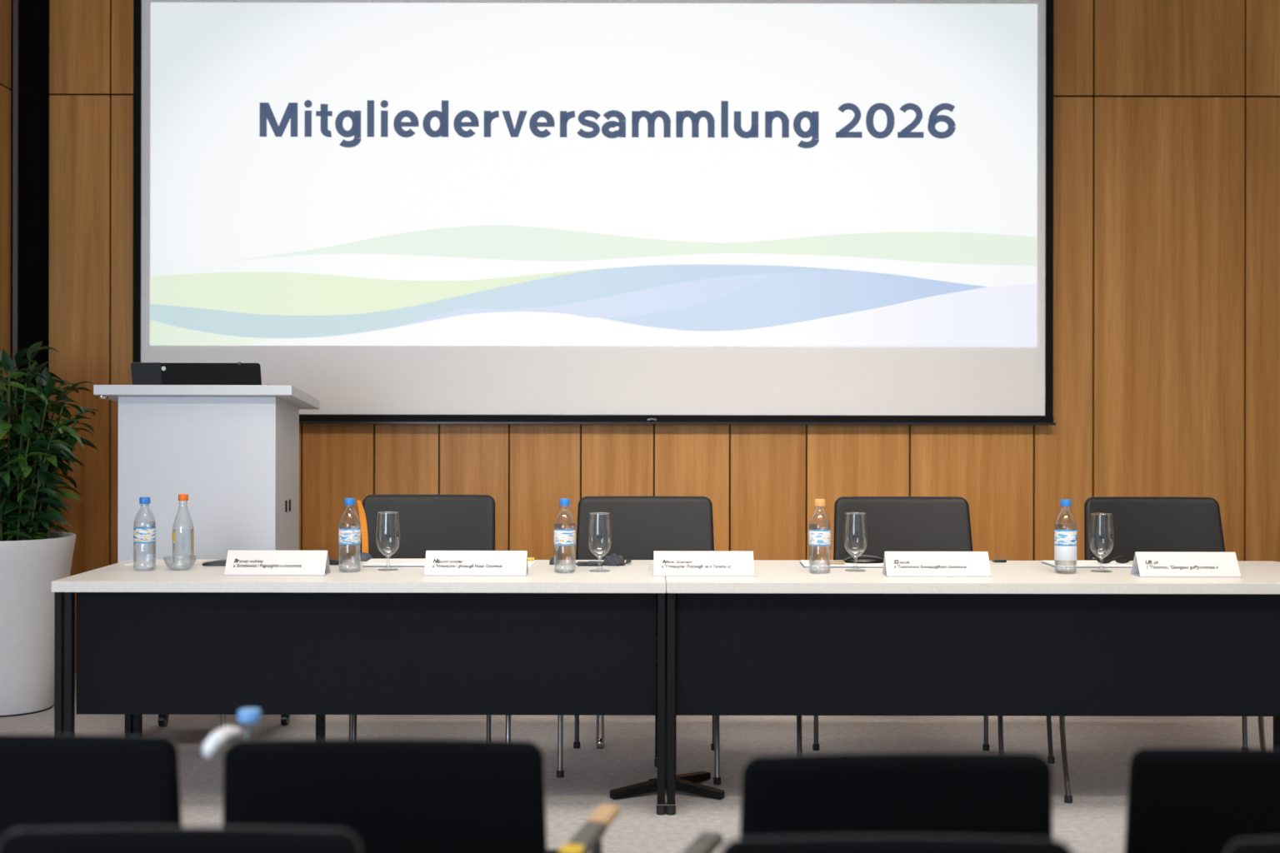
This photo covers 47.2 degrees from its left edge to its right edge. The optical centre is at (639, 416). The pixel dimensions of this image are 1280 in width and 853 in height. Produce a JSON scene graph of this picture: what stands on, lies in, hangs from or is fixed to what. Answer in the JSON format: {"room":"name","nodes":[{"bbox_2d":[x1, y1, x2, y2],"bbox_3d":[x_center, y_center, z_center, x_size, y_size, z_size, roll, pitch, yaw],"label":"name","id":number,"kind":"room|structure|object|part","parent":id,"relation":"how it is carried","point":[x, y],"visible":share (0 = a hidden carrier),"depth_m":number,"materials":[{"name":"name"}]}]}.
{"room":"conference room","nodes":[
{"label":"conference room","id":0,"kind":"room"},
{"bbox_2d":[0,0,10,466],"bbox_3d":[-3.080,-0.551,4.725,0.100,3.620,4.650,0,0,0],"label":"wall","id":1,"kind":"structure","parent":0,"point":[5,5],"depth_m":6.99,"materials":[{"name":"brown wood"}]},
{"bbox_2d":[12,0,19,496],"bbox_3d":[-3.007,-0.551,7.095,0.022,3.620,0.110,0,0,0],"label":"trim","id":2,"kind":"structure","parent":1,"relation":"attached to","point":[16,2],"depth_m":7.04,"materials":[{"name":"grey"}]},
{"bbox_2d":[0,673,1273,852],"bbox_3d":[0.448,1.290,2.925,7.700,0.050,8.850,0,0,0],"label":"floor","id":3,"kind":"structure","parent":0,"point":[1100,750],"depth_m":5.64,"materials":[{"name":"carpet"}]},
{"bbox_2d":[0,341,98,717],"bbox_3d":[-2.684,0.463,6.291,0.626,1.592,0.745,0,0,0],"label":"potted plant","id":4,"kind":"object","parent":3,"relation":"on","point":[31,558],"visible":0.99,"depth_m":6.19,"materials":[{"name":"green plant"}]},
{"bbox_3d":[-2.722,0.887,6.300,0.548,0.744,0.548,0,0,0],"label":"pot","id":5,"kind":"part","parent":4,"relation":"part of","materials":[{"name":"white ceramic"}]},
{"bbox_2d":[0,734,182,841],"bbox_3d":[-0.991,0.888,2.548,0.520,0.751,0.464,0,0,0],"label":"chair","id":6,"kind":"object","parent":3,"relation":"on","point":[47,782],"visible":0.83,"depth_m":2.34,"materials":[{"name":"black fabric"}]},
{"bbox_2d":[0,826,360,852],"bbox_3d":[-0.572,0.888,2.018,0.460,0.751,0.464,0,0,0],"label":"chair","id":7,"kind":"object","parent":3,"relation":"on","point":[135,839],"visible":1,"depth_m":1.81,"materials":[{"name":"black fabric"}]},
{"bbox_2d":[93,385,319,745],"bbox_3d":[-1.701,0.571,5.795,0.758,1.381,0.490,0,0,0],"label":"lectern","id":8,"kind":"object","parent":3,"relation":"on","point":[233,450],"visible":0.53,"depth_m":5.60,"materials":[{"name":"grey"}]},
{"bbox_2d":[130,362,261,384],"bbox_3d":[-1.734,-0.143,5.840,0.512,0.138,0.280,0,0,0],"label":"laptop","id":9,"kind":"object","parent":8,"relation":"on","point":[142,373],"visible":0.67,"depth_m":5.71,"materials":[{"name":"black plastic"}]},
{"bbox_3d":[-1.696,0.522,5.605,0.603,1.195,0.018,0,0,0],"label":"panel","id":10,"kind":"part","parent":8,"relation":"part of","materials":[{"name":"laminate"}]},
{"bbox_3d":[-1.620,1.188,5.625,0.062,0.146,0.050,0,0,0],"label":"leg","id":11,"kind":"part","parent":8,"relation":"part of","materials":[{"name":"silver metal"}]},
{"bbox_3d":[-1.391,0.353,5.757,0.006,0.046,0.014,0,0,0],"label":"handle","id":12,"kind":"part","parent":8,"relation":"part of","materials":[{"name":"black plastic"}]},
{"bbox_3d":[-1.403,0.523,5.797,0.018,1.194,0.366,0,0,0],"label":"panel","id":13,"kind":"part","parent":8,"relation":"part of","materials":[{"name":"laminate"}]},
{"bbox_2d":[51,559,724,815],"bbox_3d":[-0.789,0.893,4.982,2.140,0.740,0.725,0,0,0],"label":"conference table","id":14,"kind":"object","parent":3,"relation":"on","point":[564,638],"visible":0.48,"depth_m":4.67,"materials":[{"name":"laminate"}]},
{"bbox_3d":[-1.845,0.908,4.651,0.024,0.706,0.030,0,0,0],"label":"leg","id":15,"kind":"part","parent":14,"relation":"part of","materials":[{"name":"black metal"}]},
{"bbox_3d":[-1.814,0.893,4.651,0.025,0.676,0.030,0,0,0],"label":"leg","id":16,"kind":"part","parent":14,"relation":"part of","materials":[{"name":"black metal"}]},
{"bbox_3d":[-1.845,0.908,5.285,0.024,0.706,0.030,0,0,0],"label":"leg","id":17,"kind":"part","parent":14,"relation":"part of","materials":[{"name":"black metal"}]},
{"bbox_3d":[-1.814,0.893,5.285,0.025,0.676,0.030,0,0,0],"label":"leg","id":18,"kind":"part","parent":14,"relation":"part of","materials":[{"name":"black metal"}]},
{"bbox_2d":[133,497,155,543],"bbox_3d":[-1.677,0.397,4.956,0.073,0.248,0.073,0,0,-21],"label":"water bottle","id":19,"kind":"object","parent":14,"relation":"on","point":[141,534],"visible":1,"depth_m":4.93,"materials":[{"name":"clear plastic"}]},
{"bbox_2d":[124,560,209,565],"bbox_3d":[-1.682,0.520,5.210,0.246,0.003,0.180,0,0,0],"label":"paper sheets","id":20,"kind":"object","parent":14,"relation":"on","point":[141,562],"visible":1,"depth_m":5.18,"materials":[{"name":"white paper"}]},
{"bbox_2d":[171,494,194,558],"bbox_3d":[-1.588,0.396,5.087,0.073,0.251,0.072,0,0,0],"label":"water bottle","id":21,"kind":"object","parent":14,"relation":"on","point":[181,497],"visible":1,"depth_m":5.08,"materials":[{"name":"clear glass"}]},
{"bbox_2d":[201,559,226,566],"bbox_3d":[-1.457,0.510,5.120,0.137,0.024,0.050,0,0,0],"label":"glasses case","id":22,"kind":"object","parent":14,"relation":"on","point":[218,562],"visible":0.59,"depth_m":5.10,"materials":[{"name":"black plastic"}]},
{"bbox_2d":[224,550,330,575],"bbox_3d":[-1.198,0.482,4.839,0.329,0.079,0.101,0,0,0],"label":"name plate","id":23,"kind":"object","parent":14,"relation":"on","point":[238,562],"visible":1,"depth_m":4.82,"materials":[{"name":"white paper"}]},
{"bbox_3d":[-1.153,0.909,5.285,0.030,0.706,0.030,0,0,0],"label":"leg","id":24,"kind":"part","parent":14,"relation":"part of","materials":[{"name":"black metal"}]},
{"bbox_2d":[329,558,341,564],"bbox_3d":[-1.087,0.511,5.160,0.062,0.022,0.050,0,0,0],"label":"glasses case","id":25,"kind":"object","parent":14,"relation":"on","point":[332,562],"visible":0.54,"depth_m":5.14,"materials":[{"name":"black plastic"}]},
{"bbox_2d":[338,498,360,544],"bbox_3d":[-0.975,0.399,4.917,0.073,0.248,0.073,0,0,38],"label":"water bottle","id":26,"kind":"object","parent":14,"relation":"on","point":[349,536],"visible":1,"depth_m":4.89,"materials":[{"name":"clear plastic"}]},
{"bbox_2d":[354,552,372,561],"bbox_3d":[-1.001,0.507,5.300,0.068,0.030,0.060,0,0,0],"label":"computer mouse","id":27,"kind":"object","parent":14,"relation":"on","point":[362,557],"visible":0.88,"depth_m":5.28,"materials":[{"name":"grey plastic"}]},
{"bbox_3d":[-0.873,0.757,4.677,1.852,0.390,0.018,0,0,0],"label":"modesty panel","id":28,"kind":"part","parent":14,"relation":"part of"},
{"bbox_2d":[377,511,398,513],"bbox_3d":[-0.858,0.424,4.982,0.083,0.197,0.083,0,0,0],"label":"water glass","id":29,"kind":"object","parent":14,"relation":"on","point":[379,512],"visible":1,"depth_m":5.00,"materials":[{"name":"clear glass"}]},
{"bbox_2d":[362,559,424,567],"bbox_3d":[-0.849,0.516,5.170,0.236,0.012,0.180,0,0,-2],"label":"paper sheets","id":30,"kind":"object","parent":14,"relation":"on","point":[372,562],"visible":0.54,"depth_m":5.09,"materials":[{"name":"white paper"}]},
{"bbox_2d":[424,550,528,576],"bbox_3d":[-0.540,0.484,4.839,0.334,0.079,0.101,0,0,0],"label":"name plate","id":31,"kind":"object","parent":14,"relation":"on","point":[437,563],"visible":1,"depth_m":4.82,"materials":[{"name":"white paper"}]},
{"bbox_2d":[527,557,534,560],"bbox_3d":[-0.445,0.516,5.300,0.125,0.014,0.012,0,0,0],"label":"marker pen","id":32,"kind":"object","parent":14,"relation":"on","point":[528,558],"visible":0.32,"depth_m":5.29,"materials":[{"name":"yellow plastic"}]},
{"bbox_2d":[527,560,536,566],"bbox_3d":[-0.474,0.522,5.190,0.195,0.003,0.180,0,0,3],"label":"paper sheets","id":33,"kind":"object","parent":14,"relation":"on","point":[530,563],"visible":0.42,"depth_m":5.21,"materials":[{"name":"white paper"}]},
{"bbox_2d":[549,556,556,564],"bbox_3d":[-0.308,0.509,5.180,0.028,0.028,0.043,0,0,0],"label":"adapter","id":34,"kind":"object","parent":14,"relation":"on","point":[552,562],"visible":1,"depth_m":5.17,"materials":[{"name":"grey plastic"}]},
{"bbox_2d":[554,499,575,545],"bbox_3d":[-0.252,0.400,4.904,0.073,0.248,0.073,0,0,-44],"label":"water bottle","id":35,"kind":"object","parent":14,"relation":"on","point":[562,537],"visible":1,"depth_m":4.88,"materials":[{"name":"clear plastic"}]},
{"bbox_2d":[575,560,603,566],"bbox_3d":[-0.179,0.515,5.120,0.099,0.018,0.016,0,0,0],"label":"pen","id":36,"kind":"object","parent":14,"relation":"on","point":[591,563],"visible":1,"depth_m":5.11,"materials":[{"name":"grey metal"}]},
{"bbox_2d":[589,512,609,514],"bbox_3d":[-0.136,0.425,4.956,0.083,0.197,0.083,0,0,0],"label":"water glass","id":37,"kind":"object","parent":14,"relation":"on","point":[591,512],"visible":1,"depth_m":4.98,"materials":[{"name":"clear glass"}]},
{"bbox_2d":[602,553,624,566],"bbox_3d":[-0.093,0.503,5.161,0.084,0.042,0.074,0,0,-17],"label":"case","id":38,"kind":"object","parent":14,"relation":"on","point":[612,560],"visible":0.94,"depth_m":5.14,"materials":[{"name":"grey fabric"}]},
{"bbox_2d":[616,560,631,566],"bbox_3d":[-0.052,0.517,5.173,0.031,0.012,0.137,0,0,14],"label":"cord","id":39,"kind":"object","parent":14,"relation":"on","point":[627,561],"visible":1,"depth_m":5.15,"materials":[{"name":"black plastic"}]},
{"bbox_3d":[0.003,1.238,4.874,0.211,0.047,0.038,0,0,-26],"label":"pedestal arm","id":40,"kind":"part","parent":14,"relation":"part of","materials":[{"name":"black metal"}]},
{"bbox_3d":[0.068,0.896,5.285,0.025,0.676,0.030,0,0,0],"label":"leg","id":41,"kind":"part","parent":14,"relation":"part of","materials":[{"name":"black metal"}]},
{"bbox_3d":[0.068,0.896,4.651,0.025,0.676,0.030,0,0,0],"label":"leg","id":42,"kind":"part","parent":14,"relation":"part of","materials":[{"name":"black metal"}]},
{"bbox_3d":[0.166,1.238,5.009,0.038,0.047,0.226,0,0,38],"label":"pedestal arm","id":43,"kind":"part","parent":14,"relation":"part of","materials":[{"name":"black metal"}]},
{"bbox_3d":[0.186,1.238,4.876,0.197,0.047,0.038,0,0,26],"label":"pedestal arm","id":44,"kind":"part","parent":14,"relation":"part of","materials":[{"name":"black metal"}]},
{"bbox_2d":[653,550,754,576],"bbox_3d":[0.210,0.485,4.839,0.329,0.079,0.101,0,0,0],"label":"name plate","id":45,"kind":"object","parent":14,"relation":"on","point":[665,563],"visible":1,"depth_m":4.82,"materials":[{"name":"white paper"}]},
{"bbox_2d":[222,739,620,852],"bbox_3d":[-0.366,0.889,2.489,0.664,0.751,0.523,0,0,0],"label":"chair","id":46,"kind":"object","parent":3,"relation":"on","point":[393,796],"visible":0.95,"depth_m":2.31,"materials":[{"name":"black fabric"}]},
{"bbox_2d":[202,725,243,759],"bbox_3d":[-0.661,0.515,2.317,0.034,0.046,0.098,0,0,18],"label":"cloth","id":47,"kind":"object","parent":46,"relation":"on","point":[218,738],"visible":1,"depth_m":2.29,"materials":[{"name":"white fabric"}]},
{"bbox_2d":[237,708,261,723],"bbox_3d":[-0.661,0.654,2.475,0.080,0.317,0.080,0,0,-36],"label":"cap","id":48,"kind":"object","parent":46,"relation":"on","point":[245,715],"visible":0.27,"depth_m":2.46,"materials":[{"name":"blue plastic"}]},
{"bbox_3d":[-0.405,0.838,2.560,0.585,0.050,0.380,0,0,0],"label":"seat","id":49,"kind":"part","parent":46,"relation":"part of","materials":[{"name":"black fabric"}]},
{"bbox_3d":[-0.090,0.674,2.314,0.038,0.021,0.171,0,0,12],"label":"armrest","id":50,"kind":"part","parent":46,"relation":"part of","materials":[{"name":"grey"}]},
{"bbox_3d":[-0.088,0.764,2.397,0.053,0.177,0.017,0,0,0],"label":"arm post","id":51,"kind":"part","parent":46,"relation":"part of","materials":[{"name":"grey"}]},
{"bbox_2d":[349,494,510,740],"bbox_3d":[-0.787,0.783,5.388,0.623,0.958,0.700,0,0,-5],"label":"chair","id":52,"kind":"object","parent":3,"relation":"on","point":[422,522],"visible":0.23,"depth_m":5.67,"materials":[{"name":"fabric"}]},
{"bbox_3d":[-1.075,0.954,5.569,0.048,0.584,0.155,0,0,21],"label":"leg","id":53,"kind":"part","parent":52,"relation":"part of","materials":[{"name":"grey metal"}]},
{"bbox_3d":[-0.998,1.038,5.105,0.022,0.418,0.170,0,0,-9],"label":"leg","id":54,"kind":"part","parent":52,"relation":"part of","materials":[{"name":"grey metal"}]},
{"bbox_2d":[356,500,368,553],"bbox_3d":[-1.039,0.537,5.458,0.019,0.451,0.054,0,0,39],"label":"folder","id":55,"kind":"object","parent":52,"relation":"on","point":[362,512],"visible":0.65,"depth_m":5.46,"materials":[{"name":"orange plastic"}]},
{"bbox_3d":[-0.821,0.533,5.659,0.534,0.458,0.141,0,0,0],"label":"backrest","id":56,"kind":"part","parent":52,"relation":"part of","materials":[{"name":"fabric"}]},
{"bbox_3d":[-0.581,0.955,5.566,0.029,0.584,0.152,0,0,-16],"label":"leg","id":57,"kind":"part","parent":52,"relation":"part of","materials":[{"name":"grey metal"}]},
{"bbox_3d":[-0.462,1.039,5.130,0.020,0.416,0.119,0,0,-4],"label":"leg","id":58,"kind":"part","parent":52,"relation":"part of","materials":[{"name":"grey metal"}]},
{"bbox_2d":[595,715,604,748],"bbox_3d":[-0.151,0.960,5.585,0.038,0.607,0.038,0,0,0],"label":"chrome stand","id":59,"kind":"object","parent":3,"relation":"on","point":[600,742],"visible":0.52,"depth_m":5.58,"materials":[{"name":"grey metal"}]},
{"bbox_3d":[-0.162,0.949,5.585,0.015,0.570,0.011,0,0,0],"label":"rod","id":60,"kind":"part","parent":59,"relation":"part of","materials":[{"name":"silver metal"}]},
{"bbox_3d":[-0.141,0.949,5.585,0.015,0.570,0.011,0,0,0],"label":"rod","id":61,"kind":"part","parent":59,"relation":"part of","materials":[{"name":"silver metal"}]},
{"bbox_2d":[556,495,720,784],"bbox_3d":[0.002,0.787,5.375,0.588,0.954,0.708,0,0,0],"label":"chair","id":62,"kind":"object","parent":3,"relation":"on","point":[636,527],"visible":0.45,"depth_m":5.66,"materials":[{"name":"fabric"}]},
{"bbox_3d":[-0.280,1.040,5.154,0.019,0.414,0.072,0,0,-2],"label":"leg","id":63,"kind":"part","parent":62,"relation":"part of","materials":[{"name":"grey metal"}]},
{"bbox_3d":[-0.222,0.955,5.594,0.029,0.583,0.102,0,0,35],"label":"leg","id":64,"kind":"part","parent":62,"relation":"part of","materials":[{"name":"grey metal"}]},
{"bbox_3d":[0.020,0.537,5.659,0.548,0.454,0.141,0,0,0],"label":"backrest","id":65,"kind":"part","parent":62,"relation":"part of","materials":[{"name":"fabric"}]},
{"bbox_3d":[0.261,0.955,5.590,0.024,0.583,0.109,0,0,-32],"label":"leg","id":66,"kind":"part","parent":62,"relation":"part of","materials":[{"name":"grey metal"}]},
{"bbox_3d":[0.269,1.041,5.107,0.020,0.418,0.164,0,0,2],"label":"leg","id":67,"kind":"part","parent":62,"relation":"part of","materials":[{"name":"grey metal"}]},
{"bbox_2d":[681,752,1052,852],"bbox_3d":[0.345,0.889,2.428,0.580,0.753,0.464,0,0,0],"label":"chair","id":68,"kind":"object","parent":3,"relation":"on","point":[926,794],"visible":0.94,"depth_m":2.22,"materials":[{"name":"black fabric"}]},
{"bbox_3d":[0.086,0.681,2.273,0.038,0.018,0.091,0,0,18],"label":"armrest","id":69,"kind":"part","parent":68,"relation":"part of","materials":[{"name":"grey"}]},
{"bbox_2d":[720,835,1073,852],"bbox_3d":[0.312,0.890,1.983,0.449,0.751,0.464,0,0,0],"label":"chair","id":70,"kind":"object","parent":3,"relation":"on","point":[851,844],"visible":1,"depth_m":1.78,"materials":[{"name":"black fabric"}]},
{"bbox_2d":[796,496,1004,754],"bbox_3d":[0.932,0.789,5.358,0.794,0.954,0.742,0,0,0],"label":"chair","id":71,"kind":"object","parent":3,"relation":"on","point":[888,523],"visible":0.4,"depth_m":5.67,"materials":[{"name":"fabric"}]},
{"bbox_3d":[0.555,1.041,5.090,0.021,0.420,0.198,0,0,5],"label":"leg","id":72,"kind":"part","parent":71,"relation":"part of","materials":[{"name":"grey metal"}]},
{"bbox_3d":[0.733,0.956,5.590,0.179,0.584,0.026,0,0,-29],"label":"leg","id":73,"kind":"part","parent":71,"relation":"part of","materials":[{"name":"grey metal"}]},
{"bbox_3d":[1.016,0.539,5.659,0.558,0.454,0.141,0,0,0],"label":"backrest","id":74,"kind":"part","parent":71,"relation":"part of","materials":[{"name":"fabric"}]},
{"bbox_3d":[1.274,0.957,5.591,0.134,0.583,0.026,0,0,42],"label":"leg","id":75,"kind":"part","parent":71,"relation":"part of","materials":[{"name":"grey metal"}]},
{"bbox_3d":[1.256,1.042,5.090,0.023,0.420,0.201,0,0,11],"label":"leg","id":76,"kind":"part","parent":71,"relation":"part of","materials":[{"name":"grey metal"}]},
{"bbox_2d":[665,560,1279,815],"bbox_3d":[1.204,0.896,4.982,2.241,0.740,0.725,0,0,0],"label":"conference table","id":77,"kind":"object","parent":3,"relation":"on","point":[1030,638],"visible":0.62,"depth_m":4.67,"materials":[{"name":"laminate"}]},
{"bbox_3d":[0.099,0.896,4.651,0.026,0.676,0.030,0,0,0],"label":"leg","id":78,"kind":"part","parent":77,"relation":"part of","materials":[{"name":"black metal"}]},
{"bbox_2d":[809,499,830,546],"bbox_3d":[0.603,0.401,4.904,0.073,0.248,0.073,0,0,-25],"label":"water bottle","id":79,"kind":"object","parent":77,"relation":"on","point":[821,537],"visible":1,"depth_m":4.88,"materials":[{"name":"clear plastic"}]},
{"bbox_2d":[799,560,883,568],"bbox_3d":[0.717,0.520,5.165,0.294,0.010,0.170,0,0,1],"label":"notebook","id":80,"kind":"object","parent":77,"relation":"on","point":[805,563],"visible":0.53,"depth_m":5.09,"materials":[{"name":"white paper"}]},
{"bbox_2d":[825,560,844,564],"bbox_3d":[0.679,0.509,5.100,0.070,0.012,0.010,0,0,0],"label":"pen","id":81,"kind":"object","parent":80,"relation":"on","point":[830,562],"visible":1,"depth_m":5.10,"materials":[{"name":"orange plastic"}]},
{"bbox_2d":[843,555,883,563],"bbox_3d":[0.791,0.502,5.170,0.152,0.026,0.090,0,0,0],"label":"pouch","id":82,"kind":"object","parent":80,"relation":"on","point":[857,558],"visible":0.95,"depth_m":5.14,"materials":[{"name":"black leather"}]},
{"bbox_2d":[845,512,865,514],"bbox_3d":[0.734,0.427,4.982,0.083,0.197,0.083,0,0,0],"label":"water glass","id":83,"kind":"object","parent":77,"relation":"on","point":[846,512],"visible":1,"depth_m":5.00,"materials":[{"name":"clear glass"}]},
{"bbox_2d":[882,551,991,577],"bbox_3d":[0.980,0.486,4.839,0.341,0.079,0.101,0,0,0],"label":"name plate","id":84,"kind":"object","parent":77,"relation":"on","point":[896,564],"visible":1,"depth_m":4.82,"materials":[{"name":"white paper"}]},
{"bbox_3d":[1.202,0.761,4.677,2.176,0.390,0.018,0,0,0],"label":"modesty panel","id":85,"kind":"part","parent":77,"relation":"part of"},
{"bbox_2d":[991,559,1006,562],"bbox_3d":[1.293,0.520,5.270,0.054,0.012,0.010,0,0,0],"label":"pen","id":86,"kind":"object","parent":77,"relation":"on","point":[994,560],"visible":1,"depth_m":5.27,"materials":[{"name":"black plastic"}]},
{"bbox_2d":[1054,499,1076,560],"bbox_3d":[1.430,0.403,4.917,0.073,0.248,0.073,0,0,-4],"label":"water bottle","id":87,"kind":"object","parent":77,"relation":"on","point":[1065,540],"visible":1,"depth_m":4.89,"materials":[{"name":"clear plastic"}]},
{"bbox_2d":[1040,560,1132,568],"bbox_3d":[1.583,0.522,5.180,0.277,0.009,0.180,0,0,-1],"label":"notebook","id":88,"kind":"object","parent":77,"relation":"on","point":[1057,564],"visible":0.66,"depth_m":5.12,"materials":[{"name":"white paper"}]},
{"bbox_2d":[1092,555,1130,564],"bbox_3d":[1.663,0.504,5.181,0.127,0.028,0.071,0,0,-6],"label":"spectacles","id":89,"kind":"object","parent":88,"relation":"on","point":[1103,559],"visible":1,"depth_m":5.15,"materials":[{"name":"black plastic"}]},
{"bbox_2d":[1090,513,1112,514],"bbox_3d":[1.567,0.428,4.969,0.083,0.197,0.083,0,0,0],"label":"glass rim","id":90,"kind":"object","parent":77,"relation":"on","point":[1091,513],"visible":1,"depth_m":4.95,"materials":[{"name":"clear glass"}]},
{"bbox_2d":[1130,551,1241,577],"bbox_3d":[1.804,0.488,4.839,0.330,0.079,0.101,0,0,0],"label":"name plate","id":91,"kind":"object","parent":77,"relation":"on","point":[1145,564],"visible":1,"depth_m":4.82,"materials":[{"name":"white paper"}]},
{"bbox_3d":[2.305,0.900,5.285,0.026,0.676,0.030,0,0,0],"label":"leg","id":92,"kind":"part","parent":77,"relation":"part of","materials":[{"name":"black metal"}]},
{"bbox_2d":[1046,496,1265,804],"bbox_3d":[1.851,0.790,5.258,0.915,0.954,0.942,0,0,0],"label":"chair","id":93,"kind":"object","parent":3,"relation":"on","point":[1142,524],"visible":0.36,"depth_m":5.67,"materials":[{"name":"fabric"}]},
{"bbox_3d":[1.603,0.959,5.530,0.411,0.589,0.134,0,0,-45],"label":"leg","id":94,"kind":"part","parent":93,"relation":"part of","materials":[{"name":"grey metal"}]},
{"bbox_3d":[1.446,1.043,4.991,0.029,0.425,0.404,0,0,13],"label":"leg","id":95,"kind":"part","parent":93,"relation":"part of","materials":[{"name":"grey metal"}]},
{"bbox_3d":[1.988,0.541,5.659,0.568,0.454,0.141,0,0,0],"label":"backrest","id":96,"kind":"part","parent":93,"relation":"part of","materials":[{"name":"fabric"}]},
{"bbox_3d":[2.259,0.959,5.576,0.065,0.584,0.166,0,0,-30],"label":"leg","id":97,"kind":"part","parent":93,"relation":"part of","materials":[{"name":"grey metal"}]},
{"bbox_3d":[2.145,1.044,5.042,0.030,0.423,0.311,0,0,19],"label":"leg","id":98,"kind":"part","parent":93,"relation":"part of","materials":[{"name":"grey metal"}]},
{"bbox_2d":[1124,748,1279,852],"bbox_3d":[1.004,0.889,2.458,0.520,0.755,0.464,0,0,0],"label":"chair","id":99,"kind":"object","parent":3,"relation":"on","point":[1179,800],"visible":0.98,"depth_m":2.25,"materials":[{"name":"black fabric"}]},
{"bbox_2d":[1226,838,1279,852],"bbox_3d":[0.931,0.891,1.983,0.450,0.751,0.464,0,0,0],"label":"chair","id":100,"kind":"object","parent":3,"relation":"on","point":[1252,846],"visible":1,"depth_m":1.77,"materials":[{"name":"black fabric"}]},
{"bbox_2d":[7,0,1279,673],"bbox_3d":[0.401,-0.545,7.200,7.600,3.620,0.100,0,0,0],"label":"wall","id":101,"kind":"structure","parent":0,"point":[1167,112],"depth_m":7.15,"materials":[{"name":"brown wood"}]},
{"bbox_2d":[18,0,49,531],"bbox_3d":[-2.941,-0.551,7.100,0.106,3.620,0.100,0,0,0],"label":"trim","id":102,"kind":"structure","parent":101,"relation":"attached to","point":[33,179],"depth_m":7.05,"materials":[{"name":"black"}]},
{"bbox_2d":[132,0,1056,424],"bbox_3d":[-0.226,-1.154,7.090,4.528,2.384,0.120,0,0,0],"label":"projection screen","id":103,"kind":"object","parent":101,"relation":"attached to","point":[399,212],"visible":0.98,"depth_m":7.08,"materials":[{"name":"white fabric"}]}
]}

